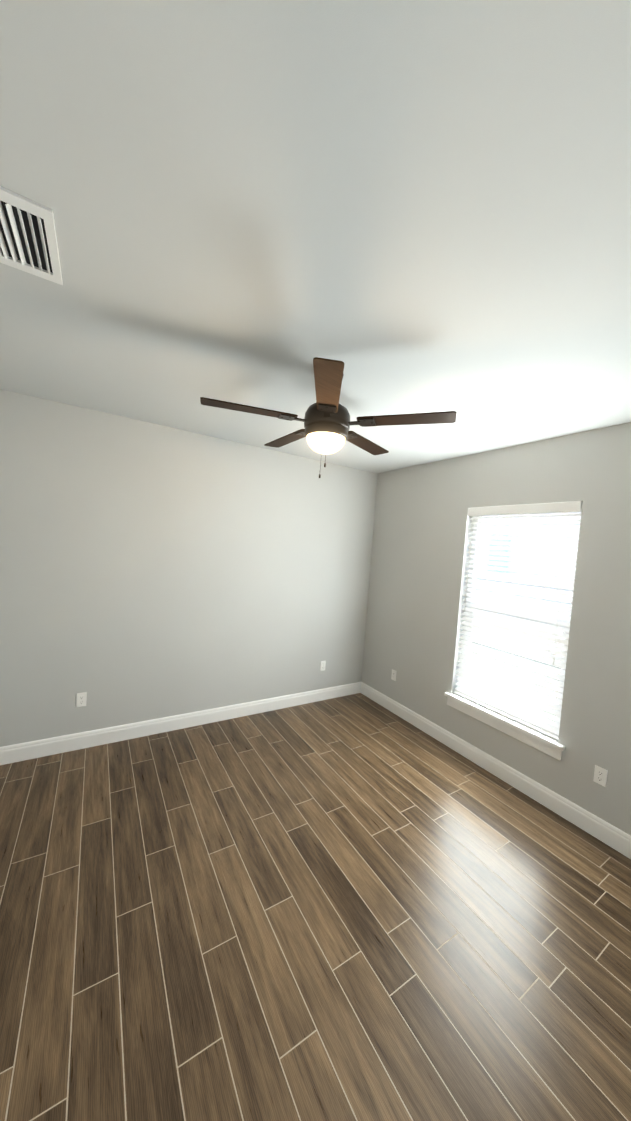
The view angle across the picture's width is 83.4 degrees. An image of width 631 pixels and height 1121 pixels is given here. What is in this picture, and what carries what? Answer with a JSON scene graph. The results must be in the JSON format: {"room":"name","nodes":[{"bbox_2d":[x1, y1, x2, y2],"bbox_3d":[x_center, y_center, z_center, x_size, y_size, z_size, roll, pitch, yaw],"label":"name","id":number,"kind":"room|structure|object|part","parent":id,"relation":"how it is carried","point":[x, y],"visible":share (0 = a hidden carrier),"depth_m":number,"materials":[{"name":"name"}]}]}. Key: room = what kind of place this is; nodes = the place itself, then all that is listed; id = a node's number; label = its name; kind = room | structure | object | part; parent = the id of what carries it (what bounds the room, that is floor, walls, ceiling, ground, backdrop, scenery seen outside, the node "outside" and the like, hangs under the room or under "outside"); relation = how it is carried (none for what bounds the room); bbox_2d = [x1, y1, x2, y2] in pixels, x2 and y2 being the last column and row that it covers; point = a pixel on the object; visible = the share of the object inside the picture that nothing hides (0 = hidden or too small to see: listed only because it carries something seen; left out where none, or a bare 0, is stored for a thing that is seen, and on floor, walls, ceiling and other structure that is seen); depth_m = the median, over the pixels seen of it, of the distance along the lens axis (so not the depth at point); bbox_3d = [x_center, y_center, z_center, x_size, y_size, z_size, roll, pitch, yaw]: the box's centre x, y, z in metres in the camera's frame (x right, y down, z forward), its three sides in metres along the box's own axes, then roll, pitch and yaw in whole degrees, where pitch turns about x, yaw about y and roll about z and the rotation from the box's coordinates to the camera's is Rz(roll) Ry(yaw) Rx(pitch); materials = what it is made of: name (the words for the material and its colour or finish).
{"room":"empty bedroom","nodes":[
{"label":"empty bedroom","id":0,"kind":"room"},
{"bbox_2d":[0,389,377,746],"bbox_3d":[-0.930,0.217,3.507,3.972,2.740,0.150,3,3,-32],"label":"wall","id":1,"kind":"structure","parent":0,"point":[149,571],"depth_m":3.14,"materials":[{"name":"grey paint"}]},
{"bbox_2d":[76,692,86,706],"bbox_3d":[-1.908,1.136,2.888,0.070,0.114,0.008,3,3,-32],"label":"electrical outlet","id":2,"kind":"object","parent":1,"relation":"attached to","point":[81,699],"visible":1,"depth_m":2.89,"materials":[{"name":"white plastic"}]},
{"bbox_2d":[0,682,360,764],"bbox_3d":[-0.980,1.521,3.490,3.672,0.135,0.015,3,3,-32],"label":"baseboard","id":3,"kind":"structure","parent":1,"relation":"attached to","point":[14,753],"depth_m":3.20,"materials":[{"name":"white wood"}]},
{"bbox_2d":[320,661,325,670],"bbox_3d":[0.089,1.228,4.129,0.070,0.114,0.008,3,3,-32],"label":"electrical outlet","id":4,"kind":"object","parent":1,"relation":"attached to","point":[322,665],"visible":1,"depth_m":4.12,"materials":[{"name":"white plastic"}]},
{"bbox_2d":[0,693,630,1120],"bbox_3d":[-0.013,1.773,1.915,3.972,0.100,4.038,3,3,-32],"label":"floor","id":5,"kind":"structure","parent":0,"point":[356,907],"depth_m":1.64,"materials":[{"name":"brown tile"}]},
{"bbox_2d":[0,0,630,472],"bbox_3d":[0.190,-1.057,1.799,3.972,0.100,4.038,3,3,-32],"label":"ceiling","id":6,"kind":"structure","parent":0,"point":[408,206],"depth_m":1.00,"materials":[{"name":"paint"}]},
{"bbox_2d":[0,186,62,284],"bbox_3d":[-0.966,-1.057,1.163,0.195,0.015,0.370,3,3,-32],"label":"ceiling vent","id":7,"kind":"object","parent":6,"relation":"in","point":[28,241],"visible":1,"depth_m":1.16,"materials":[{"name":"white metal"}]},
{"bbox_2d":[200,357,456,477],"bbox_3d":[0.034,-0.752,1.985,1.290,0.544,1.249,3,3,-32],"label":"fan","id":8,"kind":"object","parent":6,"relation":"hanging from","point":[327,423],"visible":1,"depth_m":1.84,"materials":[{"name":"brown wood"}]},
{"bbox_3d":[-0.340,-0.781,1.835,0.494,0.016,0.225,3,3,-32],"label":"blade","id":9,"kind":"part","parent":8,"relation":"part of","materials":[{"name":"brown wood"}]},
{"bbox_3d":[-0.178,-0.788,2.297,0.134,0.016,0.493,3,3,-32],"label":"blade","id":10,"kind":"part","parent":8,"relation":"part of","materials":[{"name":"brown wood"}]},
{"bbox_3d":[0.055,-0.633,1.959,0.216,0.085,0.216,3,3,-32],"label":"globe","id":11,"kind":"part","parent":8,"relation":"part of"},
{"bbox_3d":[0.052,-0.740,1.531,0.345,0.016,0.457,3,3,-32],"label":"blade","id":12,"kind":"part","parent":8,"relation":"part of","materials":[{"name":"brown wood"}]},
{"bbox_3d":[0.317,-0.752,2.292,0.486,0.016,0.268,3,3,-32],"label":"blade","id":13,"kind":"part","parent":8,"relation":"part of","materials":[{"name":"brown wood"}]},
{"bbox_3d":[0.462,-0.722,1.816,0.379,0.016,0.435,3,3,-32],"label":"blade","id":14,"kind":"part","parent":8,"relation":"part of","materials":[{"name":"brown wood"}]},
{"bbox_2d":[361,422,630,834],"bbox_3d":[1.710,0.433,2.865,0.150,2.740,3.738,3,3,-32],"label":"wall","id":15,"kind":"structure","parent":0,"point":[419,559],"depth_m":2.83,"materials":[{"name":"grey paint"}]},
{"bbox_2d":[391,669,396,680],"bbox_3d":[0.880,1.291,3.987,0.008,0.114,0.070,3,3,-32],"label":"electrical outlet","id":16,"kind":"object","parent":15,"relation":"attached to","point":[393,676],"visible":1,"depth_m":3.98,"materials":[{"name":"white plastic"}]},
{"bbox_2d":[360,682,630,858],"bbox_3d":[1.547,1.728,2.874,0.015,0.135,3.738,3,3,-32],"label":"baseboard","id":17,"kind":"structure","parent":15,"relation":"attached to","point":[609,834],"depth_m":2.79,"materials":[{"name":"white wood"}]},
{"bbox_2d":[444,692,564,750],"bbox_3d":[1.546,1.305,2.974,0.145,0.030,1.010,3,3,-32],"label":"window sill","id":18,"kind":"structure","parent":15,"relation":"attached to","point":[530,731],"depth_m":2.86,"materials":[{"name":"white wood"}]},
{"bbox_2d":[447,697,561,759],"bbox_3d":[1.511,1.361,2.957,0.018,0.085,0.970,3,3,-32],"label":"trim","id":19,"kind":"structure","parent":15,"relation":"attached to","point":[520,736],"depth_m":2.87,"materials":[{"name":"white wood"}]},
{"bbox_2d":[459,513,580,726],"bbox_3d":[1.688,0.422,2.987,0.060,1.750,0.910,3,3,-32],"label":"window","id":20,"kind":"structure","parent":15,"relation":"in","point":[476,525],"depth_m":3.03,"materials":[{"name":"white glass"}]},
{"bbox_2d":[454,501,582,738],"bbox_3d":[1.611,0.415,2.938,0.093,1.740,0.898,3,3,-32],"label":"window blinds","id":21,"kind":"object","parent":20,"relation":"attached to","point":[527,511],"visible":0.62,"depth_m":2.88,"materials":[{"name":"white plastic"}]},
{"bbox_2d":[593,765,607,786],"bbox_3d":[1.890,1.431,2.350,0.008,0.114,0.070,3,3,-32],"label":"electrical outlet","id":22,"kind":"object","parent":15,"relation":"attached to","point":[600,775],"visible":1,"depth_m":2.35,"materials":[{"name":"white plastic"}]},
{"label":"outside","id":23,"kind":"structure","parent":0,"visible":0},
{"bbox_2d":[471,681,552,720],"bbox_3d":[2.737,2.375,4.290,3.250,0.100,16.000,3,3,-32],"label":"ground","id":24,"kind":"structure","parent":23,"point":[515,699],"depth_m":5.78,"materials":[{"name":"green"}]},
{"bbox_2d":[470,513,579,709],"bbox_3d":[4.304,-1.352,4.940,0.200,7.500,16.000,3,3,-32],"label":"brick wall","id":25,"kind":"structure","parent":24,"relation":"on","point":[539,535],"depth_m":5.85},
{"bbox_2d":[487,534,510,573],"bbox_3d":[3.257,-0.123,6.295,0.050,0.690,0.360,3,3,-32],"label":"window","id":26,"kind":"structure","parent":25,"relation":"attached to","point":[497,545],"depth_m":6.27,"materials":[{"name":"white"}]}
]}

